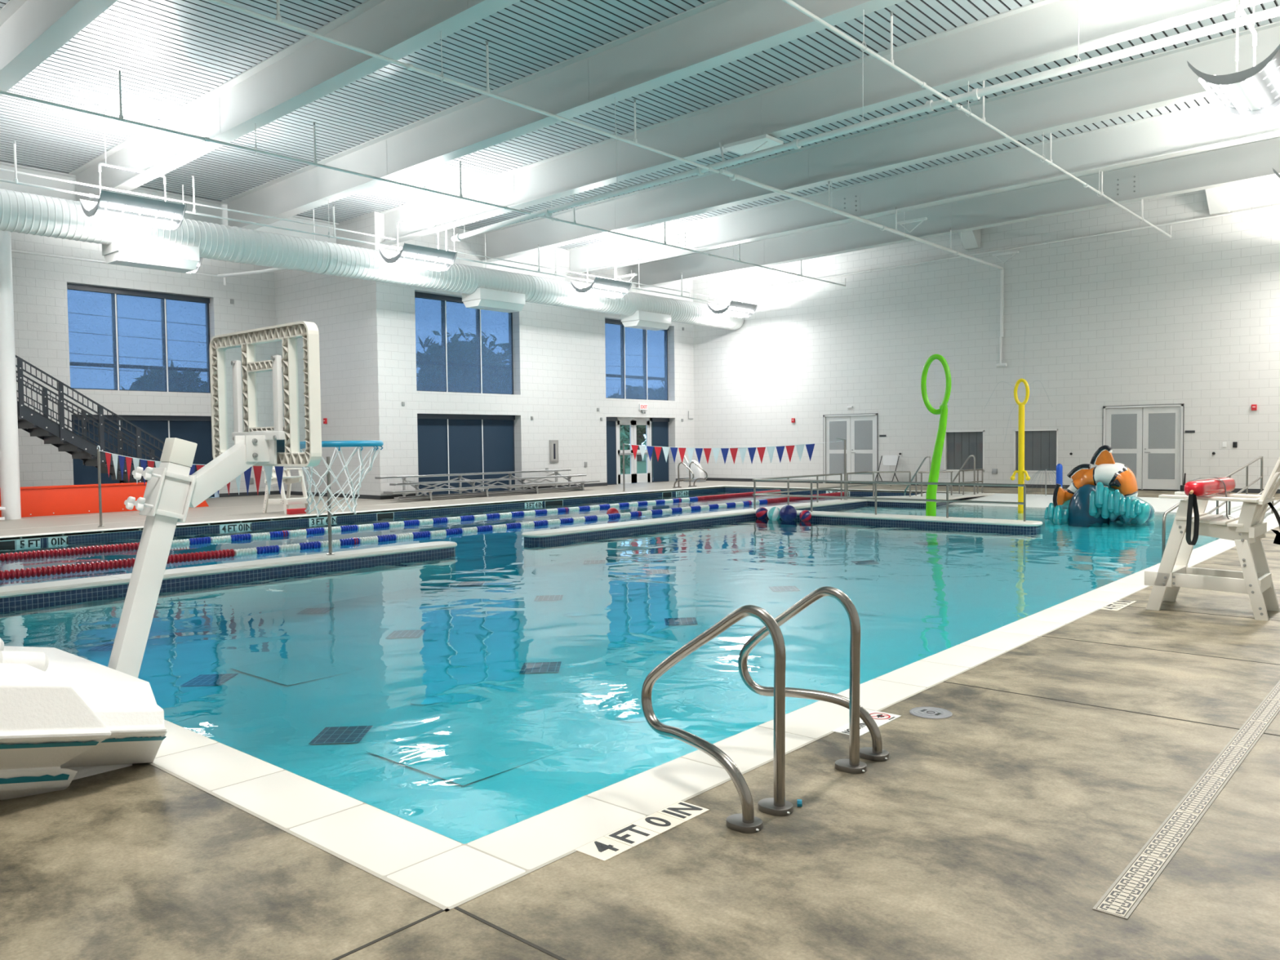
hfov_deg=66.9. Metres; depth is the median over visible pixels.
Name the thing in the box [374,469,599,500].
bleachers
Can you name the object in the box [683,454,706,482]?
lift
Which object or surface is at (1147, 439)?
door
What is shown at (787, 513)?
beach ball
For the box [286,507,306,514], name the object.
box
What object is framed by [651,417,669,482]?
window
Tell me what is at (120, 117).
pipe
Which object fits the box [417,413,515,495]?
window
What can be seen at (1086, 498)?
toy
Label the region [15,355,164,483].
metal staircase
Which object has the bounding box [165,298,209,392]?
window pane
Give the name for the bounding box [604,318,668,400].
window
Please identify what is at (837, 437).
pole
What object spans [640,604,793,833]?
grab rail
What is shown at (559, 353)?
wall
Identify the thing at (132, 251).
supply register
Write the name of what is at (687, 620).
floor marker
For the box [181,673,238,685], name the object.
floor marker
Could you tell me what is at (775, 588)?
floor marker
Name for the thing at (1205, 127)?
roof beam
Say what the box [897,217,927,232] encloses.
clamp
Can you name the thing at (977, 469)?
railing
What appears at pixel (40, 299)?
wall
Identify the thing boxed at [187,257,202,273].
light fixture
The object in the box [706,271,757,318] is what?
light fixture
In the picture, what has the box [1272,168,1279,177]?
light fixture
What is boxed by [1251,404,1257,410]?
fire alarm
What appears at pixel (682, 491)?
depth marker
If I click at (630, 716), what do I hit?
inlet
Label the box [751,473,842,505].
railing
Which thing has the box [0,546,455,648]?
wall
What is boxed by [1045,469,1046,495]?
pipe
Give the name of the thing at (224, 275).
pipe
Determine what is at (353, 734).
floor marker
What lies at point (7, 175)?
girder
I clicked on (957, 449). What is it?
window
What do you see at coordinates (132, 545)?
lane rope
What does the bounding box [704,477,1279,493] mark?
baseboard
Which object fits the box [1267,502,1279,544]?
strap
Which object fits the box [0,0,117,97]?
roof beam
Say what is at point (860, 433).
door
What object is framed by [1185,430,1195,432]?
room sign
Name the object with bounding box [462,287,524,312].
supply register
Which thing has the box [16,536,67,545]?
depth marker
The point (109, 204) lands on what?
light fixture
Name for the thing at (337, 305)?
wall
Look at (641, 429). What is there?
tree
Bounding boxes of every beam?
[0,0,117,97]
[68,0,520,201]
[221,0,906,230]
[379,0,1272,245]
[481,21,1279,262]
[566,97,1279,276]
[636,136,1279,288]
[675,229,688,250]
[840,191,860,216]
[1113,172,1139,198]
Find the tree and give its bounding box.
[627,425,653,461]
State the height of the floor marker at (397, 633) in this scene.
0.007 m
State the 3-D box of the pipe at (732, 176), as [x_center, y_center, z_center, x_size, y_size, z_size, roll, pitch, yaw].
[-0.086,-4.286,15.287,0.260,3.410,31.049,1,3,41]
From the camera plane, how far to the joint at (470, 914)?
2.90 m
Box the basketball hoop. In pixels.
[0,320,383,799]
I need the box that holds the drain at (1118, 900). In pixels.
[1092,680,1279,919]
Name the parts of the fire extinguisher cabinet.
door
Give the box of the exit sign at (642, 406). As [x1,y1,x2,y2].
[639,404,647,413]
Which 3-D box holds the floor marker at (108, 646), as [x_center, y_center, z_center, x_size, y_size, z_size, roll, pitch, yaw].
[-5.336,1.685,9.838,0.336,0.007,0.380,-1,2,-1]
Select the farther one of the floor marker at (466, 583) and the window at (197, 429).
the window at (197, 429)
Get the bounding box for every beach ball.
[755,506,768,518]
[767,506,780,519]
[779,505,796,520]
[799,510,811,520]
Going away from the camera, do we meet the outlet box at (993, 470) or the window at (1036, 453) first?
the window at (1036, 453)
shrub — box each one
[619,425,637,473]
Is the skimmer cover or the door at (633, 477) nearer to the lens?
the skimmer cover
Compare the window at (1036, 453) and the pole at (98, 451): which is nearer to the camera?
the pole at (98, 451)
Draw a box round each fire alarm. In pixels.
[323,417,327,423]
[791,417,795,422]
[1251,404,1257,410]
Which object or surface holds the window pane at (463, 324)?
attached to the window at (460, 348)
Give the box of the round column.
[0,230,21,519]
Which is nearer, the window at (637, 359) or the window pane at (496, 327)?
the window pane at (496, 327)
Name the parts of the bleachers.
post, post, post, post, post, post, post, post, post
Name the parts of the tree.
crown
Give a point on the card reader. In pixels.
(1234, 443)
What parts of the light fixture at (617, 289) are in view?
plate, plate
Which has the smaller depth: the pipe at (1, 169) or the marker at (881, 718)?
the marker at (881, 718)
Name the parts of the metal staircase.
rail post, rail post, rail post, rail, rail, rail, rail post, rail, rail, rail, rail, rail post, rail post, rail post, rail post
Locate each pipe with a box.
[0,70,845,286]
[0,140,729,305]
[0,168,736,301]
[11,250,283,285]
[205,0,1007,367]
[451,0,1279,241]
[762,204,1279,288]
[782,0,1171,238]
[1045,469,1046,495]
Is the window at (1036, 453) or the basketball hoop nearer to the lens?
the basketball hoop
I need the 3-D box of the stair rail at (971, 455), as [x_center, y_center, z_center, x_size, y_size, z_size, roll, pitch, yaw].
[8.091,0.051,24.389,0.099,1.378,1.208,-1,2,-16]
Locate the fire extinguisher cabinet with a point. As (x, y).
(553, 444)
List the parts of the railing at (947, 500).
post, post, post, rail, rail, post, post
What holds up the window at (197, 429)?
in the wall at (40, 299)
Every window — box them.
[66,283,210,393]
[71,414,214,497]
[414,291,513,394]
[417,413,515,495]
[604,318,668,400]
[606,417,617,484]
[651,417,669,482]
[944,430,984,471]
[1013,429,1057,472]
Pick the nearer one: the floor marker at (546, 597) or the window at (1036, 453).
the floor marker at (546, 597)
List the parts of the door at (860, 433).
vision panel, vision panel, vision panel, vision panel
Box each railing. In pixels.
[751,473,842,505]
[753,479,1026,521]
[846,471,911,499]
[918,471,953,496]
[951,468,983,495]
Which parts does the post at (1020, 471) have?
post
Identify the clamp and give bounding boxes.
[617,273,637,281]
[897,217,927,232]
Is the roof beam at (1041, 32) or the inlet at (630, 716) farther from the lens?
the roof beam at (1041, 32)
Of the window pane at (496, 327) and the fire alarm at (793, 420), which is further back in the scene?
the fire alarm at (793, 420)
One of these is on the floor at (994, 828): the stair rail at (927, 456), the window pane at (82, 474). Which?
the stair rail at (927, 456)
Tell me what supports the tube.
on the chair at (1166, 579)
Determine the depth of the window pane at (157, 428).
25.35 m
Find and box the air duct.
[0,185,743,330]
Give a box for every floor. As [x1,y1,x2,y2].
[0,480,1279,959]
[208,454,646,497]
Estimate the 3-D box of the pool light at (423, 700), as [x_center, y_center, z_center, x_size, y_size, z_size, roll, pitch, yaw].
[-1.670,1.721,7.576,0.260,0.006,0.260,1,3,41]
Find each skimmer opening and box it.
[0,540,16,546]
[376,511,394,517]
[544,499,563,504]
[662,491,671,495]
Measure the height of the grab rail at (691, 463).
0.770 m
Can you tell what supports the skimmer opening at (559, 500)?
attached to the wall at (747, 516)
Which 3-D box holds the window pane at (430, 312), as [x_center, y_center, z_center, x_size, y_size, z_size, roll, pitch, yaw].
[-5.672,-3.633,25.981,0.003,2.480,1.128,1,3,41]
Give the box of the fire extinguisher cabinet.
[549,440,558,462]
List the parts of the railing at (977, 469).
post, post, rail, rail, post, post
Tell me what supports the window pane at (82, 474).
attached to the window at (197, 429)
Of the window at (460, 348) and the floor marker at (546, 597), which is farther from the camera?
the window at (460, 348)
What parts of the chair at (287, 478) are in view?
leg, rail, rail, leg, arm post, leg, rail, armrest, leg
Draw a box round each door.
[616,417,652,484]
[822,413,877,484]
[1102,403,1184,490]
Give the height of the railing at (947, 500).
0.616 m
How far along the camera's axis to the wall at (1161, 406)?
27.07 m
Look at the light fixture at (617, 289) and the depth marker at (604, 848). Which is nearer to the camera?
the depth marker at (604, 848)
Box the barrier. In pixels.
[0,482,208,517]
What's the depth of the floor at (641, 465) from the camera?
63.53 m
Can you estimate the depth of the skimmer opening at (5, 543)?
15.27 m
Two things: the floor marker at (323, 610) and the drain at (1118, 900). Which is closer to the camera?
the drain at (1118, 900)
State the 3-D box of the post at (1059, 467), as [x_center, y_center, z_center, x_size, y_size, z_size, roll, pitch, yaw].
[10.012,0.034,23.129,0.200,0.850,0.200,1,3,41]
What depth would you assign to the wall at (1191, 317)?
26.74 m
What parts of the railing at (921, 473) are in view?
post, rail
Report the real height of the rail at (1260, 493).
0.840 m
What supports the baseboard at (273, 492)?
attached to the wall at (559, 353)
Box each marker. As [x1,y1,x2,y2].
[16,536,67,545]
[88,642,114,650]
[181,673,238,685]
[219,522,251,528]
[297,607,334,613]
[308,516,337,522]
[308,725,373,744]
[385,629,426,638]
[456,581,484,586]
[519,661,561,673]
[524,501,542,506]
[533,595,563,600]
[574,800,709,861]
[664,617,697,625]
[675,490,688,493]
[768,586,799,591]
[826,490,849,493]
[831,711,901,736]
[1099,599,1137,610]
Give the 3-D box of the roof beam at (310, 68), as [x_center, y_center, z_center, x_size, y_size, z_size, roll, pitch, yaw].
[-2.462,-6.150,12.321,25.280,1.320,0.300,1,3,41]
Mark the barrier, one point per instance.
(44, 500)
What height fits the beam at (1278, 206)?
0.476 m
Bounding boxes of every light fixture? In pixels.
[80,106,186,230]
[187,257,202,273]
[378,177,457,271]
[570,239,631,298]
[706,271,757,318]
[719,133,783,170]
[1186,0,1279,115]
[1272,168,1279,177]
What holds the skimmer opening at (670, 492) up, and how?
attached to the wall at (747, 516)
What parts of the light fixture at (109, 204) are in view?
plate, hanger rod, suspension rod, suspension rod, plate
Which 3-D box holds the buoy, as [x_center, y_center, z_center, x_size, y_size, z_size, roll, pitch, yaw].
[-0.558,0.696,19.893,0.252,0.260,0.256,1,3,41]
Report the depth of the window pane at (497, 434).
27.87 m
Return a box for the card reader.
[1232,441,1237,447]
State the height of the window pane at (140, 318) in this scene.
2.450 m
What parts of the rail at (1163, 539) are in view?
post, post, rail, post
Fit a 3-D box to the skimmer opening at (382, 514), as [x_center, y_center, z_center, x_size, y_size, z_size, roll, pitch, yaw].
[-5.397,0.789,20.528,0.012,0.190,0.424,1,3,41]
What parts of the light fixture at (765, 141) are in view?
brace rod, brace rod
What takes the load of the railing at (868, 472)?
on the trim at (591, 528)
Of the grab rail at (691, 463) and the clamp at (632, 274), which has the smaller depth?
the clamp at (632, 274)
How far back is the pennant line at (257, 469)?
14.51 m
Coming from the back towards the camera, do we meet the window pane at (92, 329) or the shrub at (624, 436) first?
the shrub at (624, 436)
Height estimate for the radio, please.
0.153 m
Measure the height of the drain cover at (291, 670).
0.002 m
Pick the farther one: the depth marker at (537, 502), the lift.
the lift
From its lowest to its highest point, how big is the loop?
3.508 m
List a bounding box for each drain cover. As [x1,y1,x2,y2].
[230,653,364,685]
[366,723,559,785]
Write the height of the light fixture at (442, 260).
1.938 m
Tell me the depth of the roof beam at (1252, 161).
24.22 m
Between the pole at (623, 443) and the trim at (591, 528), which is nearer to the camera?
the trim at (591, 528)
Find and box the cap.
[796,799,802,806]
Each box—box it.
[249,477,253,484]
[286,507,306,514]
[991,468,997,473]
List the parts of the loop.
stem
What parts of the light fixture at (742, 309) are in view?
plate, plate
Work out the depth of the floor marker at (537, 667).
8.50 m
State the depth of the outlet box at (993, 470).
27.33 m
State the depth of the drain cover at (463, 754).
6.30 m
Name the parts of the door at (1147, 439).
vision panel, vision panel, vision panel, vision panel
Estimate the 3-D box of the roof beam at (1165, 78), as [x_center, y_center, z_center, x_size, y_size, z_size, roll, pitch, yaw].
[4.622,-6.521,19.231,23.670,1.286,0.300,1,3,41]
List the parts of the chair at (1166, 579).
leg, leg, armrest, rail, armrest, rail, rail, rail, arm post, leg, arm post, leg, rail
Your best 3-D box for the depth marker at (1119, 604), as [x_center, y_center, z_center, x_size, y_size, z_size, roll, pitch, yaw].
[3.964,1.038,8.028,0.140,0.008,0.582,1,3,41]
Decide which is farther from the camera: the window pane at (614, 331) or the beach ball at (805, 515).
the window pane at (614, 331)
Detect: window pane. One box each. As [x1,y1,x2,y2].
[66,288,117,389]
[71,419,119,484]
[115,293,166,391]
[120,420,168,466]
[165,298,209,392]
[169,420,212,496]
[414,297,446,391]
[417,418,448,495]
[445,300,480,392]
[448,418,482,493]
[480,309,512,394]
[482,419,513,491]
[604,322,624,398]
[624,327,646,399]
[646,329,666,399]
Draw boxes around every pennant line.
[100,450,283,495]
[627,440,840,464]
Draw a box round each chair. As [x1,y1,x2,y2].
[262,466,311,514]
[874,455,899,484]
[1144,456,1279,621]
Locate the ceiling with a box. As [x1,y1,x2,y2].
[0,0,1279,249]
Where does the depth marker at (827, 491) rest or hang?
attached to the wall at (747, 516)
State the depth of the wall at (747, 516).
18.17 m
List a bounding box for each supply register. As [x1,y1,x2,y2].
[102,235,199,273]
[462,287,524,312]
[621,310,671,330]
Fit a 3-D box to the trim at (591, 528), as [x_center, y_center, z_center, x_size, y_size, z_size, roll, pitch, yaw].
[4.909,0.639,18.427,5.850,0.059,14.070,1,3,41]
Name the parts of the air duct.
hanger rod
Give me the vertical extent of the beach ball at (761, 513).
0.249 m
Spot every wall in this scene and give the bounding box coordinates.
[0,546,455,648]
[10,231,279,497]
[15,488,1040,564]
[274,214,370,494]
[364,211,694,495]
[693,176,1279,488]
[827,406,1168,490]
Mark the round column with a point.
(10, 485)
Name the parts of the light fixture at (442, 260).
plate, hanger rod, suspension rod, suspension rod, plate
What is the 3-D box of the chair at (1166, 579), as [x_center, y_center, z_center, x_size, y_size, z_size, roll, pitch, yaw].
[4.583,0.425,7.714,0.898,1.235,0.640,1,3,41]
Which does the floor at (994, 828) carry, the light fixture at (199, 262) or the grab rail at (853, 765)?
the grab rail at (853, 765)
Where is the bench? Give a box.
[0,506,5,519]
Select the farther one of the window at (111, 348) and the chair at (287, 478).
the window at (111, 348)
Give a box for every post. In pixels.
[1009,378,1030,511]
[1056,463,1062,488]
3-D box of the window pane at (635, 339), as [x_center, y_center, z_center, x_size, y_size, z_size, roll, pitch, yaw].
[-0.143,-3.917,32.332,0.003,2.420,1.078,1,3,41]
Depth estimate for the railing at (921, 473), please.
23.24 m
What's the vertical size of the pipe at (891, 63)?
0.735 m
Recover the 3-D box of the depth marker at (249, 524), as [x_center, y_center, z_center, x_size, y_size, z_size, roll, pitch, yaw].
[-7.537,0.899,18.065,0.012,0.165,0.610,1,3,41]
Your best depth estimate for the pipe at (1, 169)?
19.36 m
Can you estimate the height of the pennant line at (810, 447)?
0.580 m
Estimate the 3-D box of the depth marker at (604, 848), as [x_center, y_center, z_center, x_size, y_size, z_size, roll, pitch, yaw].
[0.020,1.262,3.498,0.140,0.008,0.582,1,3,41]
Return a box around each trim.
[0,485,1279,906]
[0,541,457,598]
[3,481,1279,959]
[521,493,1042,537]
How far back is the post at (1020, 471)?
20.09 m
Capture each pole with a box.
[97,448,104,527]
[326,456,334,555]
[622,443,625,491]
[836,437,847,499]
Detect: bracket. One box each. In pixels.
[958,228,981,249]
[1204,186,1230,215]
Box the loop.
[920,354,951,515]
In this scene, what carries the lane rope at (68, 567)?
on the pool water
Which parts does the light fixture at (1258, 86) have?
plate, hanger rod, plate, suspension rod, hanger rod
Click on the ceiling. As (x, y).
(169, 54)
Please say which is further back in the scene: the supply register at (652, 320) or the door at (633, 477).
the door at (633, 477)
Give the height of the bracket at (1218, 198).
0.550 m
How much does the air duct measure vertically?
1.665 m
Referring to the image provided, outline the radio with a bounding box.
[1180,473,1186,491]
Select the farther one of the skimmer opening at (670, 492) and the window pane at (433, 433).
the skimmer opening at (670, 492)
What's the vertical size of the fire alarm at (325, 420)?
0.150 m
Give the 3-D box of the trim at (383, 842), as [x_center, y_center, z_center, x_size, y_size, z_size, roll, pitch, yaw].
[0.997,0.755,16.538,15.510,0.054,22.640,1,3,41]
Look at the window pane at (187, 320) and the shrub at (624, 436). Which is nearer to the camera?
the window pane at (187, 320)
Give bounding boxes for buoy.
[606,507,618,514]
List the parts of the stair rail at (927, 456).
support post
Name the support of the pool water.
in the floor at (994, 828)
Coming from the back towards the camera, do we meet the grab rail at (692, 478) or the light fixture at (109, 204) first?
the grab rail at (692, 478)
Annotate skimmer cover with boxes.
[909,706,952,719]
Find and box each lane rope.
[0,489,781,559]
[0,491,848,577]
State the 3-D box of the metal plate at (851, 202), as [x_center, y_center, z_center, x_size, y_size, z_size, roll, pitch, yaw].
[5.043,-6.615,23.226,0.500,0.500,0.025,1,3,41]
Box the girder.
[0,161,338,243]
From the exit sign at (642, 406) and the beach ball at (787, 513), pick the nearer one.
the beach ball at (787, 513)
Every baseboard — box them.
[219,477,688,499]
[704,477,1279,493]
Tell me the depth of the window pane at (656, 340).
33.15 m
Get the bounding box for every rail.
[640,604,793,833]
[672,462,693,488]
[688,461,707,486]
[737,586,888,773]
[903,455,931,495]
[948,454,975,494]
[1161,456,1262,545]
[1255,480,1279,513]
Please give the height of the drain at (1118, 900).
0.007 m
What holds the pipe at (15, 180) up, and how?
hanging from the roof beam at (713, 33)
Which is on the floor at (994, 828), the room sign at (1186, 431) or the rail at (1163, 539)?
the rail at (1163, 539)
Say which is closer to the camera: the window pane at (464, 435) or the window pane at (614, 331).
the window pane at (464, 435)
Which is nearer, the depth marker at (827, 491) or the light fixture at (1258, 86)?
the light fixture at (1258, 86)
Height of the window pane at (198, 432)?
2.070 m
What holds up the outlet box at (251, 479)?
attached to the wall at (40, 299)
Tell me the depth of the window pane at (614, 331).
31.55 m
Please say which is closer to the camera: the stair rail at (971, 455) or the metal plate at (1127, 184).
the metal plate at (1127, 184)
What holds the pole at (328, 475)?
on the trim at (176, 573)
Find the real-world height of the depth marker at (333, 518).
0.165 m
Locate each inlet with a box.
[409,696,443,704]
[617,711,646,721]
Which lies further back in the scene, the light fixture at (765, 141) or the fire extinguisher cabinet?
the fire extinguisher cabinet
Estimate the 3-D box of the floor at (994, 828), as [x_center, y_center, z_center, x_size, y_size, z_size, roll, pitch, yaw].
[-1.135,1.081,16.633,28.700,0.659,31.500,1,3,41]
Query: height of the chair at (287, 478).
1.235 m
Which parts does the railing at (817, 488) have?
post, rail, rail, post, post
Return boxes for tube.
[1183,477,1235,545]
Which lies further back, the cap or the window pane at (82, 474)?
the window pane at (82, 474)
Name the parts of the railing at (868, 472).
post, post, rail, rail, post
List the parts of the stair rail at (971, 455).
support post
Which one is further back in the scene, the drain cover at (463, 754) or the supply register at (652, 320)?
the supply register at (652, 320)
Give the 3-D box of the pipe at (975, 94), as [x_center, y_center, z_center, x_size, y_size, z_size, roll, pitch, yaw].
[3.366,-5.964,15.218,20.104,1.567,0.160,1,3,41]
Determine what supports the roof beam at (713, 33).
attached to the ceiling
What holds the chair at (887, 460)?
on the floor at (994, 828)
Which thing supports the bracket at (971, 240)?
attached to the wall at (1191, 317)
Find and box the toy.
[1044,444,1155,522]
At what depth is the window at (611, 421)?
31.50 m
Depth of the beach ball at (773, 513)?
18.63 m

